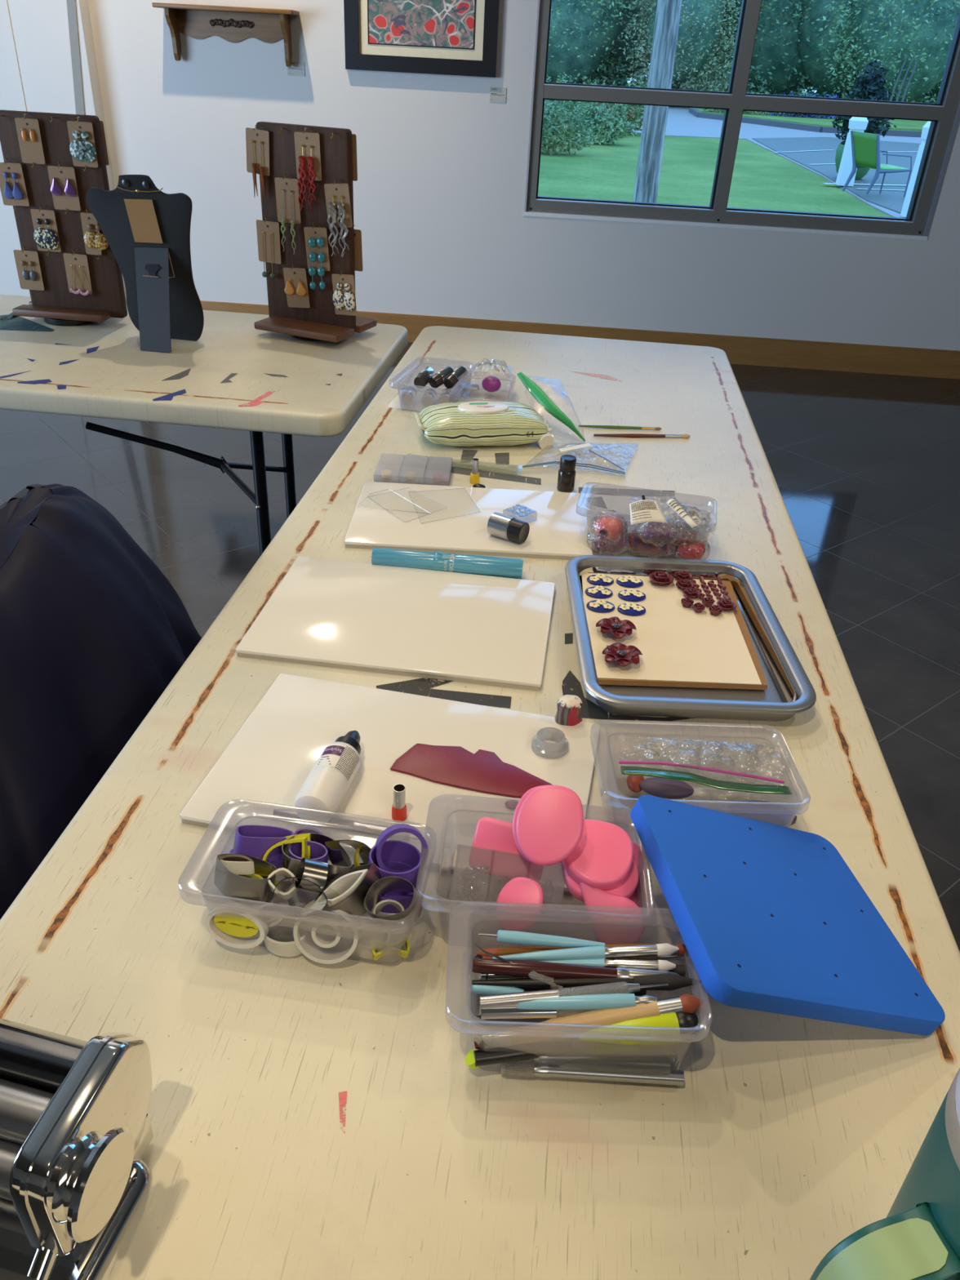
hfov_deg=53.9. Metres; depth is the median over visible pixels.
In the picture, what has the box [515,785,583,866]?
mold
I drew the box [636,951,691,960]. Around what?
brush
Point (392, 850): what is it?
cutter
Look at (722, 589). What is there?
strand
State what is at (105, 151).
card
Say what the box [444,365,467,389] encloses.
paint jar
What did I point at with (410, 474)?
bead
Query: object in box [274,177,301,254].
earring
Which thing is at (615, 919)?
mold
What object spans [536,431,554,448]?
paper roll
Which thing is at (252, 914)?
cutter
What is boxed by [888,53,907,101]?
sapling
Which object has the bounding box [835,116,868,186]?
post
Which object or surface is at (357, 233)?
card
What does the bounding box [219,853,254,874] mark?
cutter
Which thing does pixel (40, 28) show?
window frame
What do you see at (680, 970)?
brush
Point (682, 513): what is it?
print
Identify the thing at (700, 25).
tree
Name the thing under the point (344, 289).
card
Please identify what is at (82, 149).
card
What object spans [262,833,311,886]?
cutter
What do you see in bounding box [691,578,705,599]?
strand
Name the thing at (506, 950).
brush
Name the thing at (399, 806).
cutter
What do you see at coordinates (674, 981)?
brush
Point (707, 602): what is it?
rose
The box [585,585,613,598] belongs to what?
flower cabochon
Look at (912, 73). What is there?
sapling
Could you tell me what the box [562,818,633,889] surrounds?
mold
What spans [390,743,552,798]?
sheet
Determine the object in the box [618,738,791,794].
bag
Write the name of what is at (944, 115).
window
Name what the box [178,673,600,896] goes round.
tile
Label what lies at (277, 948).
cutter
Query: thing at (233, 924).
label
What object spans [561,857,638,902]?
mold
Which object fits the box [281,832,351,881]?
cutter
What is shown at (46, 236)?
card
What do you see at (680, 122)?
road
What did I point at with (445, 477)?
bead
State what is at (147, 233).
bust
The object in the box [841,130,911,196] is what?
garden chair
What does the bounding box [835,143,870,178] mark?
chair
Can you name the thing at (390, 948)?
cutter
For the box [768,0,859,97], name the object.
tree
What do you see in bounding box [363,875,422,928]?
cutter
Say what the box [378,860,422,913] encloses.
cutter
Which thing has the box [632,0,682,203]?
trunk
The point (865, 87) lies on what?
conifer
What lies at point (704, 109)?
flower bed
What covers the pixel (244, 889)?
cutter
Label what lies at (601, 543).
packet
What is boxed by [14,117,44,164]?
card
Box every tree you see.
[546,0,655,85]
[585,0,650,87]
[619,0,755,108]
[620,35,806,92]
[693,0,821,97]
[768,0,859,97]
[811,0,959,103]
[920,80,941,103]
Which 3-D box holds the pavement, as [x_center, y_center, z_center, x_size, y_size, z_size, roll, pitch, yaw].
[12.881,-9.034,19.314,11.280,0.040,32.755,6,32,4]
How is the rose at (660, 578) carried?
on the ceramic tile at (676, 642)
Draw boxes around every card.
[0,162,29,206]
[13,249,44,290]
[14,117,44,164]
[30,208,61,252]
[47,165,80,210]
[62,253,92,295]
[66,120,97,168]
[80,212,108,255]
[99,120,109,165]
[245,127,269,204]
[256,219,281,278]
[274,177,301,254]
[283,267,310,307]
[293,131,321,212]
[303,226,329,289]
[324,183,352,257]
[331,273,356,315]
[351,133,357,181]
[354,229,363,271]
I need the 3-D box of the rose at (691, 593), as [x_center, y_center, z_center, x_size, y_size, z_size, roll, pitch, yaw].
[0.272,-0.061,1.214,0.023,0.011,0.023,-7,33,-17]
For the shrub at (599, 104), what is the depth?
26.00 m
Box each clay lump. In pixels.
[626,774,644,792]
[639,777,693,799]
[726,800,796,826]
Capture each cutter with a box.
[204,902,268,948]
[213,853,276,905]
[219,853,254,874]
[229,824,293,867]
[237,873,263,879]
[255,902,284,930]
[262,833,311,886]
[263,915,309,956]
[267,867,297,899]
[272,875,339,917]
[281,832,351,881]
[288,840,328,863]
[293,827,324,858]
[293,898,361,964]
[295,857,328,893]
[309,862,382,927]
[313,869,368,905]
[324,840,379,867]
[351,862,380,868]
[351,923,390,959]
[353,848,359,866]
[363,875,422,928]
[368,840,422,898]
[371,937,409,959]
[373,899,404,931]
[375,823,428,872]
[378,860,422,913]
[391,783,406,822]
[469,457,479,484]
[531,727,568,758]
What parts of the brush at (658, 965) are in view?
handle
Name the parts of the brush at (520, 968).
handle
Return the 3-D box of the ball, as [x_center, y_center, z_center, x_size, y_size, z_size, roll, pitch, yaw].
[0.136,0.258,0.634,0.024,0.024,0.024,6,32,4]
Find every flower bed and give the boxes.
[702,88,769,115]
[768,90,838,119]
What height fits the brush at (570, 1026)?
0.041 m
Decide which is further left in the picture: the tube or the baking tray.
the tube
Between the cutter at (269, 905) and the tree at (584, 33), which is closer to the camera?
the cutter at (269, 905)
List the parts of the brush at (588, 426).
handle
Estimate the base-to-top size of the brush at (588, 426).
0.006 m
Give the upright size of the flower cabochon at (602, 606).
0.006 m
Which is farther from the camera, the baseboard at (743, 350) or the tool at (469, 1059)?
the baseboard at (743, 350)
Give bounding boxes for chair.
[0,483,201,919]
[0,484,41,568]
[835,143,870,178]
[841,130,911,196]
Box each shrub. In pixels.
[541,101,604,155]
[543,71,613,131]
[562,101,636,145]
[577,102,644,125]
[578,76,647,133]
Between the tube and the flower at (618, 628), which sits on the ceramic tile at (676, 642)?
the flower at (618, 628)
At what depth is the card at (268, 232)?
2.21 m
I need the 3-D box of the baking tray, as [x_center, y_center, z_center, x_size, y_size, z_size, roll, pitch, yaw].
[0.236,-0.009,1.134,0.252,0.030,0.346,2,32,-1]
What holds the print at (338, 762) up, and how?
on the glue bottle at (322, 792)
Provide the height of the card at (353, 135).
0.092 m
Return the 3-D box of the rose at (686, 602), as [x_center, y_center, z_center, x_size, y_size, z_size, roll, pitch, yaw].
[0.262,-0.048,1.192,0.016,0.011,0.016,4,32,1]
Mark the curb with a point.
(696, 113)
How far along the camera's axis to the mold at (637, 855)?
0.76 m
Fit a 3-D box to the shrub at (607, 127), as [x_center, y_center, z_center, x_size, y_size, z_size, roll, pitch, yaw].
[3.218,-14.070,25.528,2.069,1.311,1.595,6,32,4]
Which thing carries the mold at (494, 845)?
on the case at (496, 881)
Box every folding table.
[0,293,408,555]
[0,325,959,1279]
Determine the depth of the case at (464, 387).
1.92 m
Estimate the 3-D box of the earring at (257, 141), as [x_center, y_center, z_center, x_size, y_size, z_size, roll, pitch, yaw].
[-0.502,-1.065,2.128,0.066,0.154,0.012,15,34,19]
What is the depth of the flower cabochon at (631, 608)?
1.17 m
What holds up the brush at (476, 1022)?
in the storage box
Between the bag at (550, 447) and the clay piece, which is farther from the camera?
the clay piece
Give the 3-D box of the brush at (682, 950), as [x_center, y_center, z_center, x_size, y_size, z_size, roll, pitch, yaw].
[0.089,0.226,0.679,0.124,0.022,0.009,2,32,-2]
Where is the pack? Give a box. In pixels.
[413,400,551,446]
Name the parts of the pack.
lid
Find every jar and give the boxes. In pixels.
[400,386,417,405]
[413,366,434,388]
[421,388,436,407]
[429,365,453,388]
[437,388,453,404]
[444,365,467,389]
[487,511,529,543]
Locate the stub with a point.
(569, 711)
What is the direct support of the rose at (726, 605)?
on the ceramic tile at (676, 642)
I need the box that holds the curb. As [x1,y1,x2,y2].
[688,107,921,137]
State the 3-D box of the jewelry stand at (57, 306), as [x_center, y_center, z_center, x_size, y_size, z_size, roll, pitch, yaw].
[-0.970,-0.966,2.185,0.253,0.444,0.127,6,32,4]
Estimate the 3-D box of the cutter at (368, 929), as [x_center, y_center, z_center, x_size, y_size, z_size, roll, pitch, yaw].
[-0.084,0.231,0.724,0.030,0.012,0.024,6,32,4]
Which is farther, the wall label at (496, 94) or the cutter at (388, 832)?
the wall label at (496, 94)
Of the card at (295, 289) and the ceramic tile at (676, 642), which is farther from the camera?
the card at (295, 289)
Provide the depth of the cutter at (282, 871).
0.72 m
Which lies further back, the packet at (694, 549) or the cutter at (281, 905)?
the packet at (694, 549)
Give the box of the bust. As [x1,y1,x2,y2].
[85,174,204,351]
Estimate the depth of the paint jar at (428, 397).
1.84 m
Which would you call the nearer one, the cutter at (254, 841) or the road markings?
the cutter at (254, 841)
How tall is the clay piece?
0.066 m
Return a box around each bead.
[381,469,391,478]
[406,471,416,479]
[432,472,442,480]
[442,475,448,480]
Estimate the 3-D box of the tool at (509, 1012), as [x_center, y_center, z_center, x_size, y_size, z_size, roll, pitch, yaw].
[0.041,0.250,0.636,0.083,0.010,0.010,0,32,-2]
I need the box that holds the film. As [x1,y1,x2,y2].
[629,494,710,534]
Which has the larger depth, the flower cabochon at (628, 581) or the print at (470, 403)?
the print at (470, 403)
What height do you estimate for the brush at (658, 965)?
0.014 m
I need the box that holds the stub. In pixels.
[555,694,582,725]
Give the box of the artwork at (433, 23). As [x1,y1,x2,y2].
[368,0,475,48]
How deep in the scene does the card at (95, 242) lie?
2.17 m
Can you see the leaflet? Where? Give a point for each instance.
(504, 393)
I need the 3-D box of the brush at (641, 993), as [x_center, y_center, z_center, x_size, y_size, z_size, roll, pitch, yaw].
[0.055,0.243,0.661,0.121,0.012,0.007,4,32,1]
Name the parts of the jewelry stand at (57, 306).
board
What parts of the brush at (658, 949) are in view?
handle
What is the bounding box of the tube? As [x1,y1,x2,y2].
[371,546,523,578]
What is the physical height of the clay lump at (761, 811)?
0.017 m
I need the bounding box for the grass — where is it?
[537,82,921,217]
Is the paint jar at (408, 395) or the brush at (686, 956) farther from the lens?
the paint jar at (408, 395)
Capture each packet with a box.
[586,524,631,555]
[589,509,628,542]
[624,526,675,558]
[635,517,684,546]
[670,520,702,546]
[671,533,710,559]
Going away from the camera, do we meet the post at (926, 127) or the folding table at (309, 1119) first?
the folding table at (309, 1119)
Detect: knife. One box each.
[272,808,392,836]
[501,1061,684,1085]
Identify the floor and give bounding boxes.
[0,342,959,951]
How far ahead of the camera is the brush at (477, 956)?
0.68 m
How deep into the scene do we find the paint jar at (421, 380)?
1.86 m
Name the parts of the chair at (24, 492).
leg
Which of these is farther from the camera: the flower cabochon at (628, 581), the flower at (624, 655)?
the flower cabochon at (628, 581)
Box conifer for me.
[831,57,896,144]
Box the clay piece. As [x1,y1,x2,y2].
[468,358,513,391]
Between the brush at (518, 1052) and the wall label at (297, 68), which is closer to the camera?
the brush at (518, 1052)
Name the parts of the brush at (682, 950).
handle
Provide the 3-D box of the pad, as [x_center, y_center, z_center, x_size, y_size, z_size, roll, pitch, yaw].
[0.231,0.207,0.729,0.196,0.088,0.193,-3,32,-9]
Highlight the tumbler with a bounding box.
[809,1068,959,1279]
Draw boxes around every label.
[213,912,258,937]
[287,61,305,76]
[489,86,506,102]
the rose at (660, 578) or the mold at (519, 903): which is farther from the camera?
the rose at (660, 578)
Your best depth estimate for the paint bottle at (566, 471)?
1.51 m
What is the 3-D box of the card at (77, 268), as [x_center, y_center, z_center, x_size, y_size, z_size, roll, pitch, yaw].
[-0.948,-0.859,2.222,0.057,0.092,0.010,6,32,4]
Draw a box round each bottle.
[294,730,360,825]
[556,454,576,492]
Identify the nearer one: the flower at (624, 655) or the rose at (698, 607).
the flower at (624, 655)
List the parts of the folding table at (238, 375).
leg, leg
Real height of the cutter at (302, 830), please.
0.014 m
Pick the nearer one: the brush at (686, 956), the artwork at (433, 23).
the brush at (686, 956)
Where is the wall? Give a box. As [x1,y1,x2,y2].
[88,0,959,351]
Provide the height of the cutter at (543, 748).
0.015 m
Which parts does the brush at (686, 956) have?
handle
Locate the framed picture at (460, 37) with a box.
[343,0,499,77]
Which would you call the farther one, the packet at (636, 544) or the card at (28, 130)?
the card at (28, 130)
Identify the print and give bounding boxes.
[317,746,359,780]
[469,402,488,404]
[631,500,657,519]
[669,500,686,517]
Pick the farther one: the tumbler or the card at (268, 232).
the card at (268, 232)
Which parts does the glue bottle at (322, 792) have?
purple panel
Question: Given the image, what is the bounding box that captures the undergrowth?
[576,57,933,103]
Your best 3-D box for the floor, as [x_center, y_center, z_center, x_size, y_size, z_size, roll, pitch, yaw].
[-0.028,1.020,0.980,14.000,0.100,10.600,6,32,4]
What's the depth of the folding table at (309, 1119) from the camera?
0.69 m
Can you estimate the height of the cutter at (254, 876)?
0.010 m
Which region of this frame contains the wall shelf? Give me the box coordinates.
[151,2,299,66]
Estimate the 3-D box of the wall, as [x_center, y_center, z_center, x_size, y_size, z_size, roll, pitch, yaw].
[0.649,-3.181,4.174,14.000,3.750,0.160,5,32,2]
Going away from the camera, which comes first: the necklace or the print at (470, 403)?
the print at (470, 403)
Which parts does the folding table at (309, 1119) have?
black cap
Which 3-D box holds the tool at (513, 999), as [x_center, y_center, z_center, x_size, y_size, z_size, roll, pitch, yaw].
[0.064,0.240,0.639,0.129,0.016,0.010,-1,32,-6]
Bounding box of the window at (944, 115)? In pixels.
[524,0,959,239]
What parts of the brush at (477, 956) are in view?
handle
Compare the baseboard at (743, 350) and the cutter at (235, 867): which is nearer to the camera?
the cutter at (235, 867)
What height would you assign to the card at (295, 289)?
0.094 m
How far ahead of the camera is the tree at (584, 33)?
50.62 m
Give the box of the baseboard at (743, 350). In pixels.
[200,300,959,379]
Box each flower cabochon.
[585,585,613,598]
[586,573,613,586]
[586,599,614,613]
[616,574,643,587]
[617,588,645,601]
[617,601,645,616]
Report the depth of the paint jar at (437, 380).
1.86 m
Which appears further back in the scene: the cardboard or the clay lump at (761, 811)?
the cardboard
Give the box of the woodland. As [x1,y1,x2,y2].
[582,74,932,103]
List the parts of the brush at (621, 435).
handle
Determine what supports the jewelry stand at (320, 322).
on the folding table at (238, 375)
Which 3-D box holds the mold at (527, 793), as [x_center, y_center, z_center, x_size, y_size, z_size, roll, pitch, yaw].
[0.050,0.144,0.736,0.049,0.044,0.048,-4,32,-11]
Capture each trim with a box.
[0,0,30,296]
[66,0,84,115]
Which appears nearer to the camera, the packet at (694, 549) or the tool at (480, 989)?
the tool at (480, 989)
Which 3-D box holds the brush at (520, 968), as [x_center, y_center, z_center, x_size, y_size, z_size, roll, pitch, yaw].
[0.068,0.231,0.655,0.147,0.011,0.012,4,32,0]
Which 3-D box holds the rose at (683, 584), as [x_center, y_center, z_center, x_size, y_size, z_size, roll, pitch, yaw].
[0.268,-0.073,1.234,0.024,0.012,0.024,-20,38,-32]
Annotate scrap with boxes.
[504,800,518,808]
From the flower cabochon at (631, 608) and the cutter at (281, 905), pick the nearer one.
the cutter at (281, 905)
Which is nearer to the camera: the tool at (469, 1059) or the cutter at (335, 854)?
the tool at (469, 1059)
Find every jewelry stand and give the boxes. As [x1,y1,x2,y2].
[0,110,127,326]
[253,121,376,342]
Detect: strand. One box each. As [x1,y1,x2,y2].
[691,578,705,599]
[698,576,712,598]
[707,580,723,599]
[715,576,730,599]
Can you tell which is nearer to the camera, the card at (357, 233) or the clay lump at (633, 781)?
the clay lump at (633, 781)
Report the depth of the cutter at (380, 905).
0.72 m
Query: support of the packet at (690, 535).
on the packet at (694, 549)
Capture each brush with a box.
[471,958,679,979]
[471,973,701,991]
[471,1015,550,1027]
[473,954,493,959]
[473,993,704,1050]
[473,1040,573,1066]
[476,943,656,956]
[493,942,679,960]
[516,986,646,995]
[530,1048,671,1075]
[538,958,675,971]
[578,425,661,430]
[593,433,689,438]
[607,943,688,959]
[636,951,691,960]
[667,964,685,977]
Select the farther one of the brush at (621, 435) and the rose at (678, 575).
the brush at (621, 435)
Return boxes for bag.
[516,372,585,441]
[522,442,637,475]
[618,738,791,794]
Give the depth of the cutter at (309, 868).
0.71 m
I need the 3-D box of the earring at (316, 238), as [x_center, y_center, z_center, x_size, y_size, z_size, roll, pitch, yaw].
[-0.377,-0.877,2.176,0.066,0.138,0.012,15,34,19]
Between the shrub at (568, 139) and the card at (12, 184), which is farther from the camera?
the shrub at (568, 139)
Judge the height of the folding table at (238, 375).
0.740 m
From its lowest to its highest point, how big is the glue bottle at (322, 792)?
0.038 m
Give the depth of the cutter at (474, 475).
1.53 m
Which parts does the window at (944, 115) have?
trim, sill trim, trim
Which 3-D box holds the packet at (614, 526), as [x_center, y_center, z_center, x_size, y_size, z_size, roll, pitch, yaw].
[0.180,-0.156,1.324,0.053,0.052,0.049,18,35,22]
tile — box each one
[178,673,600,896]
[235,555,555,690]
[343,481,592,559]
[582,573,761,684]
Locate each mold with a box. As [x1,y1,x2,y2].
[468,817,543,882]
[496,876,542,931]
[511,785,543,865]
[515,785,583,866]
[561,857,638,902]
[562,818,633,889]
[579,882,644,944]
[628,841,644,903]
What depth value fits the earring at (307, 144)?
2.07 m
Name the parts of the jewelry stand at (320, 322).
board, board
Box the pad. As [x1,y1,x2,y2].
[630,794,945,1035]
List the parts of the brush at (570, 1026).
handle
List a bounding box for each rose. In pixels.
[648,570,674,586]
[673,570,693,580]
[675,578,694,589]
[680,597,693,608]
[682,587,700,598]
[692,602,705,613]
[702,596,715,607]
[708,604,722,616]
[716,599,736,611]
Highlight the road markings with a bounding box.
[775,149,917,190]
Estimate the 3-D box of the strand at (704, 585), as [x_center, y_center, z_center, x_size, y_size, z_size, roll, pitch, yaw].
[0.294,-0.068,1.233,0.009,0.006,0.056,1,32,-3]
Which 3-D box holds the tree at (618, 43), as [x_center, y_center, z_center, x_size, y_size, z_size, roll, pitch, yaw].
[8.427,-37.357,53.872,11.097,12.856,8.056,2,32,-2]
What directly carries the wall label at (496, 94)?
attached to the wall
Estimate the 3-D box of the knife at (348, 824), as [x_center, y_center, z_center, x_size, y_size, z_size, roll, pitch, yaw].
[-0.122,0.161,0.829,0.122,0.010,0.010,8,32,8]
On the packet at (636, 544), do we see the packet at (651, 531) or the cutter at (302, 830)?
the packet at (651, 531)
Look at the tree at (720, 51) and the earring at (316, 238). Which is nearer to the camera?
the earring at (316, 238)
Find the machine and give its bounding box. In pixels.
[0,1017,153,1279]
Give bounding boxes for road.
[544,100,922,217]
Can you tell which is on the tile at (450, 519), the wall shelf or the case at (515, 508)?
the case at (515, 508)
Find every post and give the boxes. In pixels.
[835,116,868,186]
[900,121,930,217]
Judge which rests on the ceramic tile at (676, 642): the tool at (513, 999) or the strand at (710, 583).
the strand at (710, 583)
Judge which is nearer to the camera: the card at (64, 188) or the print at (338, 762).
the print at (338, 762)
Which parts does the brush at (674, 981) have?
handle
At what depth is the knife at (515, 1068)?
0.64 m
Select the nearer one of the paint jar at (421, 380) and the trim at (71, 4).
the paint jar at (421, 380)
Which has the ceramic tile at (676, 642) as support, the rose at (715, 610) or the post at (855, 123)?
the rose at (715, 610)
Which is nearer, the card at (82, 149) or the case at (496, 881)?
the case at (496, 881)
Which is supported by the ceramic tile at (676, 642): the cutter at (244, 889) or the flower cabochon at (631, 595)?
the flower cabochon at (631, 595)
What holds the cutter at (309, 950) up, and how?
in the storage box
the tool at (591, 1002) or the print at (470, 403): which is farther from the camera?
the print at (470, 403)
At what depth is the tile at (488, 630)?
1.13 m
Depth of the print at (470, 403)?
1.70 m
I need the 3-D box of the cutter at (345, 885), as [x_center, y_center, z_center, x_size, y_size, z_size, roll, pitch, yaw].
[-0.101,0.192,0.711,0.049,0.037,0.021,0,32,-6]
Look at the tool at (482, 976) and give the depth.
0.66 m
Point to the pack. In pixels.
(475, 423)
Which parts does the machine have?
plate, dial knob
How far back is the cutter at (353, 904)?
0.70 m
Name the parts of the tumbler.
handle, lid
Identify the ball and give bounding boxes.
[675,1012,699,1043]
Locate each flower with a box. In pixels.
[595,616,636,639]
[602,642,642,666]
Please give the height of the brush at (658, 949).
0.015 m
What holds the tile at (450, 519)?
on the folding table at (309, 1119)
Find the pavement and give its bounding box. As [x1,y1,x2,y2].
[751,137,920,213]
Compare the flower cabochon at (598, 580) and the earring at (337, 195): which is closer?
the flower cabochon at (598, 580)
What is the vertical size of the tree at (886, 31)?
13.214 m
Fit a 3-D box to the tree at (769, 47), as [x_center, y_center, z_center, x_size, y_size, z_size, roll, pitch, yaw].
[17.253,-35.971,53.489,11.927,14.132,8.566,13,33,15]
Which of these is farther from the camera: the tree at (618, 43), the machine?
the tree at (618, 43)
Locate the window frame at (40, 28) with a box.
[7,0,126,303]
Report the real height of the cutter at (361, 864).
0.020 m
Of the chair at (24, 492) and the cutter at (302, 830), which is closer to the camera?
the cutter at (302, 830)
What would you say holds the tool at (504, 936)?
in the storage box
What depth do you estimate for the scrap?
0.86 m
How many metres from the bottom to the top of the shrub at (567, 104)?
1.737 m
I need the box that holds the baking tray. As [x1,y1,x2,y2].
[564,555,816,721]
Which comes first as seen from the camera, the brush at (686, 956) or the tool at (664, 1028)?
the tool at (664, 1028)
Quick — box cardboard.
[597,578,768,689]
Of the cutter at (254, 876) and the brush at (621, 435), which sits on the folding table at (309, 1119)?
the brush at (621, 435)
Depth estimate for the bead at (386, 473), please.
1.53 m
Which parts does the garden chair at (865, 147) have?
frame, backrest, frame, seat, leg, seat rail, armrest, leg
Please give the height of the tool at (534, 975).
0.024 m
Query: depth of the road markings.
19.28 m
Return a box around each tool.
[465,1048,479,1069]
[471,984,524,995]
[474,942,563,989]
[478,929,604,947]
[478,973,524,979]
[479,1005,593,1020]
[480,981,668,1008]
[515,993,657,1009]
[578,1012,679,1044]
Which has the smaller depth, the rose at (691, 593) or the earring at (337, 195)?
the rose at (691, 593)
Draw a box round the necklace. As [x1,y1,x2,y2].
[116,185,163,192]
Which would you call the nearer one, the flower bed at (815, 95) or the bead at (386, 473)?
the bead at (386, 473)
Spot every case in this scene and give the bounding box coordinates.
[454,862,559,913]
[460,384,479,390]
[505,504,536,516]
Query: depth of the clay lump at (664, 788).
0.87 m
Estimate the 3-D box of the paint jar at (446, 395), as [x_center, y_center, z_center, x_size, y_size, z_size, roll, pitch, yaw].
[-0.067,-0.477,1.865,0.026,0.026,0.047,5,32,3]
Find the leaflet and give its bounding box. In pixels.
[386,371,513,411]
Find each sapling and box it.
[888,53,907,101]
[895,54,914,101]
[901,54,920,102]
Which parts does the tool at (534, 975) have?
handle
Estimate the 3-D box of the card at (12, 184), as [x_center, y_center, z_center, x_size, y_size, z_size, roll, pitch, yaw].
[-1.058,-1.029,2.134,0.062,0.088,0.007,5,32,5]
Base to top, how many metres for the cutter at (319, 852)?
0.018 m
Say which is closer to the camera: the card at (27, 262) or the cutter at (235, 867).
the cutter at (235, 867)
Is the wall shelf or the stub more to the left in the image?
the wall shelf
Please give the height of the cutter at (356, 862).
0.025 m

